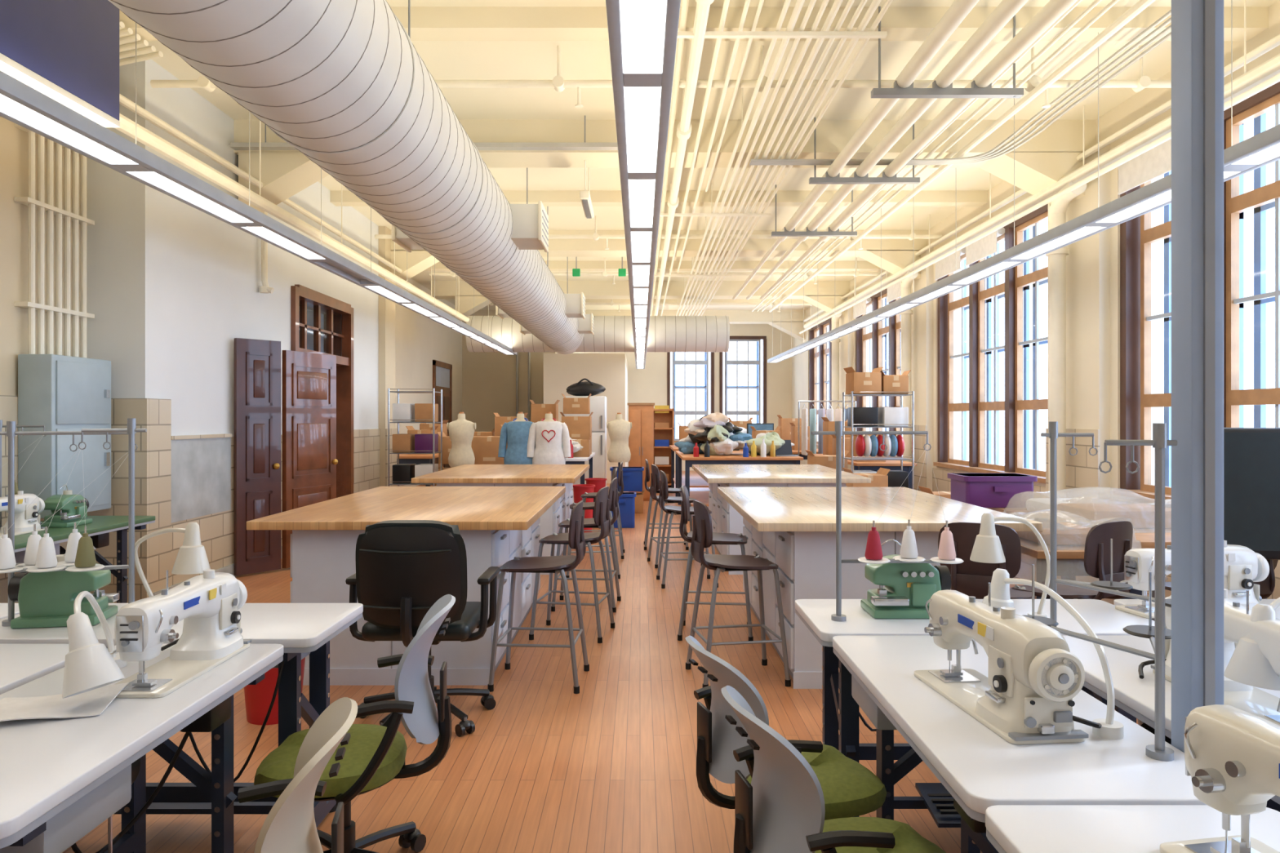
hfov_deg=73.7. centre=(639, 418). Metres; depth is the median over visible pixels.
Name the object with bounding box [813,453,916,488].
work table
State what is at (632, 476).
storage bin
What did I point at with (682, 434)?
cardboard box
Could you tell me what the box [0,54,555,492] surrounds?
wall
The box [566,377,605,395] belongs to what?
duffel bag
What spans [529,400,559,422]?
cardboard box
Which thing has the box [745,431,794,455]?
fabric pile
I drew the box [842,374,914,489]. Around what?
storage rack
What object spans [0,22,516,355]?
linear pendant light
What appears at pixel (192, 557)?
lamp
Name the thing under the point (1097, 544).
chair
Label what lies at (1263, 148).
linear pendant light
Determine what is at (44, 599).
machine
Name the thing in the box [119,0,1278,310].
ceiling
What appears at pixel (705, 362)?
window
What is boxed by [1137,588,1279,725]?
sewing machine
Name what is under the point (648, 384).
wall
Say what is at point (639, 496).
cardboard box
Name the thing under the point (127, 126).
ceiling pipe
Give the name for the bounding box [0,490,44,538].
sewing machine
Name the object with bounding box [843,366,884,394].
cardboard box
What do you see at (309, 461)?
door
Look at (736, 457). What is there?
work table
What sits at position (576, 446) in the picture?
fabric pile
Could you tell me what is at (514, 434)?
mannequin
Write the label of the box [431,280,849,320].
ceiling beam
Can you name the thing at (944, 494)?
cardboard box
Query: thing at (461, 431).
dress form
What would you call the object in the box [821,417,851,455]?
cardboard box
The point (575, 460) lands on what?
work table
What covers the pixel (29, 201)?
conduit
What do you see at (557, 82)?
pipe
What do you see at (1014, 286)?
window
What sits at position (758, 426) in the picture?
computer monitor
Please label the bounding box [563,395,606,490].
refrigerator
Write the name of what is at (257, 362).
door
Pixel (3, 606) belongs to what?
table
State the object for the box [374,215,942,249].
pipe
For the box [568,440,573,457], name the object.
bottle
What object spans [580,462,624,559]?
chair
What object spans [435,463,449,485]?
cardboard box
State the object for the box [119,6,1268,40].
ceiling beam
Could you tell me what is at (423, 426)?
cardboard box
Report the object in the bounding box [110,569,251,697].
sewing machine
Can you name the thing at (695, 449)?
bottle
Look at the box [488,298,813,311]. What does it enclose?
pipe
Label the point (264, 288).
pipe
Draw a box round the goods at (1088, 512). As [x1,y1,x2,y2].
[1026,497,1171,528]
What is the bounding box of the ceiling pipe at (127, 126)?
[114,93,469,322]
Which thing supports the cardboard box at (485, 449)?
on the cardboard box
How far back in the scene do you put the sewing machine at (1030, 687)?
1.86 m
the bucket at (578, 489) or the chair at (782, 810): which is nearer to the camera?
the chair at (782, 810)
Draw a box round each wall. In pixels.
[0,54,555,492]
[543,353,627,483]
[555,324,791,471]
[791,0,1279,507]
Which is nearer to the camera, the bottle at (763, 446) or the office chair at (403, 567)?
the office chair at (403, 567)
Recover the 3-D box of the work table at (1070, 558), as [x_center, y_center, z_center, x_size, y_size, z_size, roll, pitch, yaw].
[2.420,1.080,4.950,0.600,0.740,0.800,0,0,0]
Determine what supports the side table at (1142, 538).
on the floor
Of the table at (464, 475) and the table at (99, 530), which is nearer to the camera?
the table at (99, 530)
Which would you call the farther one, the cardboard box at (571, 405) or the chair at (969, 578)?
the cardboard box at (571, 405)
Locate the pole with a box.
[1171,0,1223,752]
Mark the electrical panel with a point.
(57, 393)
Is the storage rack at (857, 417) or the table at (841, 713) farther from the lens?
the storage rack at (857, 417)
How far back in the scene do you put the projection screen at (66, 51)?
3.87 m
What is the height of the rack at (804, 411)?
1.764 m
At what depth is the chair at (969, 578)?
3.76 m
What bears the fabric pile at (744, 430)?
on the work table at (694, 482)
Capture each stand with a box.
[0,417,146,604]
[0,419,46,528]
[0,421,137,626]
[810,421,964,622]
[1023,422,1177,761]
[1040,421,1171,626]
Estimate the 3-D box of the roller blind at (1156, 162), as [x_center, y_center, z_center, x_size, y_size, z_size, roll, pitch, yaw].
[4.194,-2.083,6.933,0.101,0.285,0.973,0,0,0]
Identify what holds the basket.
on the floor
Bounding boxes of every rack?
[387,388,442,486]
[798,400,856,456]
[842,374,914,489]
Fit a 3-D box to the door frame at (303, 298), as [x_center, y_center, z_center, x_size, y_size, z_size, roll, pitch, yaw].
[-3.865,0.000,10.070,0.350,2.900,1.860,0,0,0]
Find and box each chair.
[237,697,357,852]
[253,594,455,852]
[345,520,500,737]
[487,500,589,693]
[528,486,614,643]
[551,477,621,612]
[565,467,620,578]
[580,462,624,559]
[644,458,688,550]
[647,464,702,568]
[656,470,718,588]
[677,485,753,640]
[684,635,886,820]
[685,500,791,687]
[720,685,946,852]
[937,522,1031,599]
[1011,520,1143,725]
[1151,560,1278,599]
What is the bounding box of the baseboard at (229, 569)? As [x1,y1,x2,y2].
[153,546,282,595]
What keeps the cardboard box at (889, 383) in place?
in the storage rack at (857, 417)
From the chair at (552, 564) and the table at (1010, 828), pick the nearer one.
the table at (1010, 828)
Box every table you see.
[0,603,19,619]
[0,603,363,827]
[0,644,69,694]
[0,644,283,852]
[7,515,155,603]
[246,486,565,685]
[396,453,438,486]
[411,464,589,574]
[565,452,595,502]
[669,444,742,496]
[675,450,803,520]
[692,464,871,574]
[717,487,1042,688]
[791,448,817,459]
[795,599,1155,827]
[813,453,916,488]
[832,635,1205,852]
[985,804,1279,852]
[986,507,1171,604]
[1018,537,1137,599]
[1063,635,1279,812]
[1113,599,1279,808]
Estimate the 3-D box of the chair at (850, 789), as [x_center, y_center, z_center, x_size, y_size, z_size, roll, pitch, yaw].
[0.459,1.052,2.577,0.657,0.795,0.606,0,0,-16]
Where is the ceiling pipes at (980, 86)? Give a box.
[732,0,1077,299]
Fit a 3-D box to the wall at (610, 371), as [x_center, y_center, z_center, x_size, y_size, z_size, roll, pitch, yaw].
[-1.240,0.000,21.300,1.820,2.900,4.600,0,0,0]
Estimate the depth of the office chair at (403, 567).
3.79 m
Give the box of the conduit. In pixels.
[13,21,163,357]
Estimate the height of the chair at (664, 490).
0.990 m
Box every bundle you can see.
[675,0,893,315]
[749,8,1171,164]
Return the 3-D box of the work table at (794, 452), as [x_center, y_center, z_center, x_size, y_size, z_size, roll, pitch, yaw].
[3.100,1.025,17.000,0.800,0.850,3.400,0,0,0]
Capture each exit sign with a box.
[572,257,580,276]
[617,257,626,276]
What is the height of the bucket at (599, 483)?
0.600 m
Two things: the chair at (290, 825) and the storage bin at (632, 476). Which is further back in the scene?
the storage bin at (632, 476)
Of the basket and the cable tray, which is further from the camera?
the cable tray
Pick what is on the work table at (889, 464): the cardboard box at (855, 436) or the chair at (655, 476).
the cardboard box at (855, 436)
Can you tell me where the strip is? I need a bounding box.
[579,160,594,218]
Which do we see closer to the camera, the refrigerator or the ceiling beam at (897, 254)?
the ceiling beam at (897, 254)
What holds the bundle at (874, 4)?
attached to the ceiling
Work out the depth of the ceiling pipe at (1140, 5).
6.30 m
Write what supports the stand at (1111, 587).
on the table at (1135, 695)
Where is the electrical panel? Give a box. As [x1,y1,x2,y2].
[17,354,111,518]
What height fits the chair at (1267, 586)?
0.990 m
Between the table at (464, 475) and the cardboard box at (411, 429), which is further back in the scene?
the cardboard box at (411, 429)
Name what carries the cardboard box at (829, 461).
on the floor
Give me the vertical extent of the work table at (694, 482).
0.900 m
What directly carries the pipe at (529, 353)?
attached to the wall at (171, 285)
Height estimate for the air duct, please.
1.480 m
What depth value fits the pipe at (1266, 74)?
7.42 m
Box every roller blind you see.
[853,297,871,318]
[886,281,900,302]
[934,247,965,279]
[965,226,1004,266]
[1117,138,1171,194]
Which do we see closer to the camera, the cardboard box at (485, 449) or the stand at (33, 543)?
the stand at (33, 543)
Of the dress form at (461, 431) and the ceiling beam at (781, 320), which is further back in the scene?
the ceiling beam at (781, 320)
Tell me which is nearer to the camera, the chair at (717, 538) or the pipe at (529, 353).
the chair at (717, 538)
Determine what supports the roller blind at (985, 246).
attached to the window at (1014, 286)
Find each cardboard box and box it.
[405,426,438,434]
[419,420,448,436]
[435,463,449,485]
[436,431,451,463]
[471,435,507,464]
[473,428,494,435]
[493,413,528,435]
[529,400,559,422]
[560,412,593,454]
[561,393,591,413]
[572,435,591,457]
[635,488,644,513]
[678,422,688,439]
[728,417,753,428]
[750,426,781,438]
[777,414,801,439]
[790,422,817,450]
[805,449,849,471]
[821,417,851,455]
[831,434,872,457]
[842,467,890,487]
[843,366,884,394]
[849,434,885,462]
[879,369,911,394]
[917,485,951,498]
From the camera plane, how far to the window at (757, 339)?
23.67 m
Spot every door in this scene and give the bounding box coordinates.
[234,337,280,575]
[282,350,337,568]
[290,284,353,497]
[432,360,452,467]
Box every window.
[666,351,714,442]
[719,336,766,422]
[808,316,832,446]
[855,288,900,457]
[933,203,1048,483]
[1113,81,1279,503]
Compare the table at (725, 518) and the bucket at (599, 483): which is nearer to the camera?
the table at (725, 518)
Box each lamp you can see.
[62,591,126,698]
[134,522,210,596]
[969,512,1049,617]
[982,568,1123,740]
[1223,597,1279,690]
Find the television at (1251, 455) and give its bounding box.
[1223,427,1279,559]
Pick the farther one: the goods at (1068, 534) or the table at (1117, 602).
the goods at (1068, 534)
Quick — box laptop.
[775,440,798,456]
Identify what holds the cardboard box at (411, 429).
on the work table at (418, 459)
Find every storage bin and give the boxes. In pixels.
[609,466,644,491]
[611,492,635,528]
[947,473,1037,507]
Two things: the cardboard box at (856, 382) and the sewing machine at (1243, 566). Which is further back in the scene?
the cardboard box at (856, 382)
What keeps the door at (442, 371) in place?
in the wall at (171, 285)
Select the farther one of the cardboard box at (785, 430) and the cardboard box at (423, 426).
the cardboard box at (785, 430)
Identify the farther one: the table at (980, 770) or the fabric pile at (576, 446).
the fabric pile at (576, 446)
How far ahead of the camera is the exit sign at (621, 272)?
13.38 m
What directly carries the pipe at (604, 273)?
hanging from the ceiling
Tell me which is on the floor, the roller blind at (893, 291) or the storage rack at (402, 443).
the storage rack at (402, 443)
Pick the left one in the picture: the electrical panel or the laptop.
the electrical panel
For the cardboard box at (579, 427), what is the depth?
13.30 m
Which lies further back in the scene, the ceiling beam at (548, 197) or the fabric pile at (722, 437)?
the fabric pile at (722, 437)
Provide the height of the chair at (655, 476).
0.990 m
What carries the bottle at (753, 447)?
on the work table at (736, 457)
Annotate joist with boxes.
[423,261,880,271]
[585,298,808,302]
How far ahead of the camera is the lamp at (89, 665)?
2.01 m
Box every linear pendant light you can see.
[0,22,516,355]
[605,0,680,368]
[767,0,1279,362]
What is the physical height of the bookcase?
1.720 m
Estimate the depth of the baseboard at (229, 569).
7.64 m
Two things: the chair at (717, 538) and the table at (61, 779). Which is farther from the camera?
the chair at (717, 538)
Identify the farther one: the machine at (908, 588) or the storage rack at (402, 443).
the storage rack at (402, 443)
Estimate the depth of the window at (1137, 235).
6.42 m
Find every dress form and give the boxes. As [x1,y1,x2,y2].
[446,412,475,467]
[606,413,631,492]
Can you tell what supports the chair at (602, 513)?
on the floor
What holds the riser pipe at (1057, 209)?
on the floor
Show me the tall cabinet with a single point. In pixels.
(641, 438)
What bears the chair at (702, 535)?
on the floor
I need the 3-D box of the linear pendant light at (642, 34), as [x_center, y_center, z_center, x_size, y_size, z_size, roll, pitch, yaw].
[0.010,-2.025,11.620,0.235,1.450,21.760,0,0,0]
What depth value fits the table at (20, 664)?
2.42 m
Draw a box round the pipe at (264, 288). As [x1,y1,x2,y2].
[259,211,274,293]
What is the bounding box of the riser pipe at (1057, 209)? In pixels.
[830,180,1086,497]
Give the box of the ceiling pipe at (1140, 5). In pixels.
[653,0,1155,312]
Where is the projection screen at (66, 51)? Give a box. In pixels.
[0,0,119,127]
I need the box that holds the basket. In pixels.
[244,657,305,725]
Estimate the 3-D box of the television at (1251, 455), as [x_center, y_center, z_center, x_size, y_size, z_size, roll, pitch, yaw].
[2.787,0.735,3.670,0.950,1.390,0.600,0,0,8]
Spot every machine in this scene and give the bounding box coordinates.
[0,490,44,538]
[7,546,119,628]
[40,484,92,528]
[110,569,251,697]
[860,538,951,618]
[913,582,1102,744]
[1115,540,1269,618]
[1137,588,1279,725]
[1160,704,1279,852]
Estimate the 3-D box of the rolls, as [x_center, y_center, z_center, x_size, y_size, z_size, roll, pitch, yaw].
[2.950,0.340,10.500,0.590,0.280,0.260,0,0,0]
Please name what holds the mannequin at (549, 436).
on the floor
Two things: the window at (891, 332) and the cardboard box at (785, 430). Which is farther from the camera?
the cardboard box at (785, 430)
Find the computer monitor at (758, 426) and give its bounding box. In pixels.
[746,422,773,435]
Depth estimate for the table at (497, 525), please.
4.64 m
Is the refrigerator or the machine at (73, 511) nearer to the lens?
the machine at (73, 511)
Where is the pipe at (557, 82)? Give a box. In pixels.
[150,44,1171,108]
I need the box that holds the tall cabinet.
[627,403,654,501]
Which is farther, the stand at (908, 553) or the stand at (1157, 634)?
the stand at (908, 553)
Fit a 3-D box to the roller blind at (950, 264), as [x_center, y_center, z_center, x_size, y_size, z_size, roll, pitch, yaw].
[4.194,-2.083,11.533,0.101,0.285,0.973,0,0,0]
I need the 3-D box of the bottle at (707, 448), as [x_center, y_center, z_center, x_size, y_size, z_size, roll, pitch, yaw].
[0.950,0.435,12.100,0.080,0.230,0.080,0,0,0]
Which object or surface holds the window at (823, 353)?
in the wall at (1093, 261)
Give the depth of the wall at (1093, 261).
7.79 m
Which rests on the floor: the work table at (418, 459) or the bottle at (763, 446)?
the work table at (418, 459)
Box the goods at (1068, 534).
[1016,522,1091,545]
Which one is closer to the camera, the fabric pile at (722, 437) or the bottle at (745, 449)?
the bottle at (745, 449)
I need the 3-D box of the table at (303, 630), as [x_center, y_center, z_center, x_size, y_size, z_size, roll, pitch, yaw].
[-1.610,1.070,2.930,1.170,0.760,0.520,0,0,0]
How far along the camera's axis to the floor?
3.84 m
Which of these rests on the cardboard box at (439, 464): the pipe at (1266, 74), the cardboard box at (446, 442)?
the cardboard box at (446, 442)
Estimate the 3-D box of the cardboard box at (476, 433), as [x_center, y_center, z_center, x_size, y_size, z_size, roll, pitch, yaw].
[-2.900,0.816,15.600,0.556,1.268,0.505,0,0,0]
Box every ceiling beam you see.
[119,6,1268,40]
[234,120,1096,213]
[329,190,987,206]
[391,230,927,285]
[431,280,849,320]
[585,310,805,341]
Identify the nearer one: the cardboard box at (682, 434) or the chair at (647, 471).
the chair at (647, 471)
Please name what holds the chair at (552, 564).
on the floor
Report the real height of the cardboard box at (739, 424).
0.568 m
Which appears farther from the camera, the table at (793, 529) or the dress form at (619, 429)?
the dress form at (619, 429)
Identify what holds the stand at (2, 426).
on the table at (99, 530)
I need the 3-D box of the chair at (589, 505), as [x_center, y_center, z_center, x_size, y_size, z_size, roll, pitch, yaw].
[-0.440,0.955,7.901,0.492,0.990,0.432,0,0,-5]
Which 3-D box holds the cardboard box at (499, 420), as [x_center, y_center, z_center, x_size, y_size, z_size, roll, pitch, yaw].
[-2.300,0.186,15.200,0.556,0.568,0.455,0,0,0]
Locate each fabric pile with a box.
[562,437,590,453]
[674,412,753,455]
[738,426,746,433]
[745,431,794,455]
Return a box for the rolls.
[855,434,904,456]
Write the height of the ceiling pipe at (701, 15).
0.440 m
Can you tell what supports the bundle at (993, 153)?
attached to the ceiling
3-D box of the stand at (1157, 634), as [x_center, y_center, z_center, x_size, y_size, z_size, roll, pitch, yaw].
[1.009,0.350,1.899,0.351,0.680,0.308,0,0,24]
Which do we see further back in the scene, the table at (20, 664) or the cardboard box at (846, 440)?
the cardboard box at (846, 440)
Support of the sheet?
on the table at (61, 779)
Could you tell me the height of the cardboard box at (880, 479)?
0.868 m
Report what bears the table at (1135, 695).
on the floor
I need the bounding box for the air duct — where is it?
[108,0,729,354]
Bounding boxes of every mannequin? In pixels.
[497,412,536,464]
[527,412,571,464]
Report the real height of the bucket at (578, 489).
0.620 m
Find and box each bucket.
[573,484,595,532]
[584,478,606,492]
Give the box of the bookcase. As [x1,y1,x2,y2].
[653,405,674,486]
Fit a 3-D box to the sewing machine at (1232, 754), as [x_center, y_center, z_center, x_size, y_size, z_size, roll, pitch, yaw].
[0.990,0.544,1.116,0.248,0.291,0.558,0,0,-10]
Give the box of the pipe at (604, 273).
[429,257,879,284]
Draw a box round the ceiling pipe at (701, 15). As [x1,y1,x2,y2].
[650,0,764,315]
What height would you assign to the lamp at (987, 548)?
0.362 m
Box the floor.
[62,471,1148,852]
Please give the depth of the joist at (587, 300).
19.50 m
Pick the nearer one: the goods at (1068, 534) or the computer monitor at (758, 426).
the goods at (1068, 534)
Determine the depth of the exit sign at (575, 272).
13.38 m
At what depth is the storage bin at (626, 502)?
11.28 m
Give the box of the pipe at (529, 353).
[515,351,530,421]
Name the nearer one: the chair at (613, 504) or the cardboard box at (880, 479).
the chair at (613, 504)
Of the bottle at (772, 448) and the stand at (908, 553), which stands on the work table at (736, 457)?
the bottle at (772, 448)
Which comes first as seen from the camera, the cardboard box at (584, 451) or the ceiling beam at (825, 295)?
the cardboard box at (584, 451)
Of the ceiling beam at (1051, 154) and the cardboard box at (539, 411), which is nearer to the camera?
the ceiling beam at (1051, 154)
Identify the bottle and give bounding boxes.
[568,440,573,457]
[693,443,698,457]
[704,440,710,457]
[742,443,748,457]
[751,440,756,457]
[760,438,766,457]
[769,440,775,457]
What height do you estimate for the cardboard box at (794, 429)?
0.518 m
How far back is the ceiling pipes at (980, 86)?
5.96 m
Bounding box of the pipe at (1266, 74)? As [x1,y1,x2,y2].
[799,0,1279,333]
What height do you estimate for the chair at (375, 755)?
0.884 m
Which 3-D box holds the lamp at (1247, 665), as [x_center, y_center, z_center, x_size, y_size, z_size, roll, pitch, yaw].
[1.535,0.546,1.992,0.306,0.293,0.144,0,0,0]
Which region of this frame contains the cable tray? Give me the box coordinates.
[230,115,617,150]
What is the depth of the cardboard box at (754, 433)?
13.75 m
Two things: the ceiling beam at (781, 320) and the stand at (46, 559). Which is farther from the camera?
the ceiling beam at (781, 320)
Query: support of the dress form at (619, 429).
on the floor
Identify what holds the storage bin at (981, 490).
on the side table at (1142, 538)
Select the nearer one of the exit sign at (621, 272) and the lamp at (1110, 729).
the lamp at (1110, 729)
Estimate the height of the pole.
4.200 m
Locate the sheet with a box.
[0,682,128,721]
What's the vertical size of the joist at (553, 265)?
0.140 m
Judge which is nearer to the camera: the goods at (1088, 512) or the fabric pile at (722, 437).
the goods at (1088, 512)

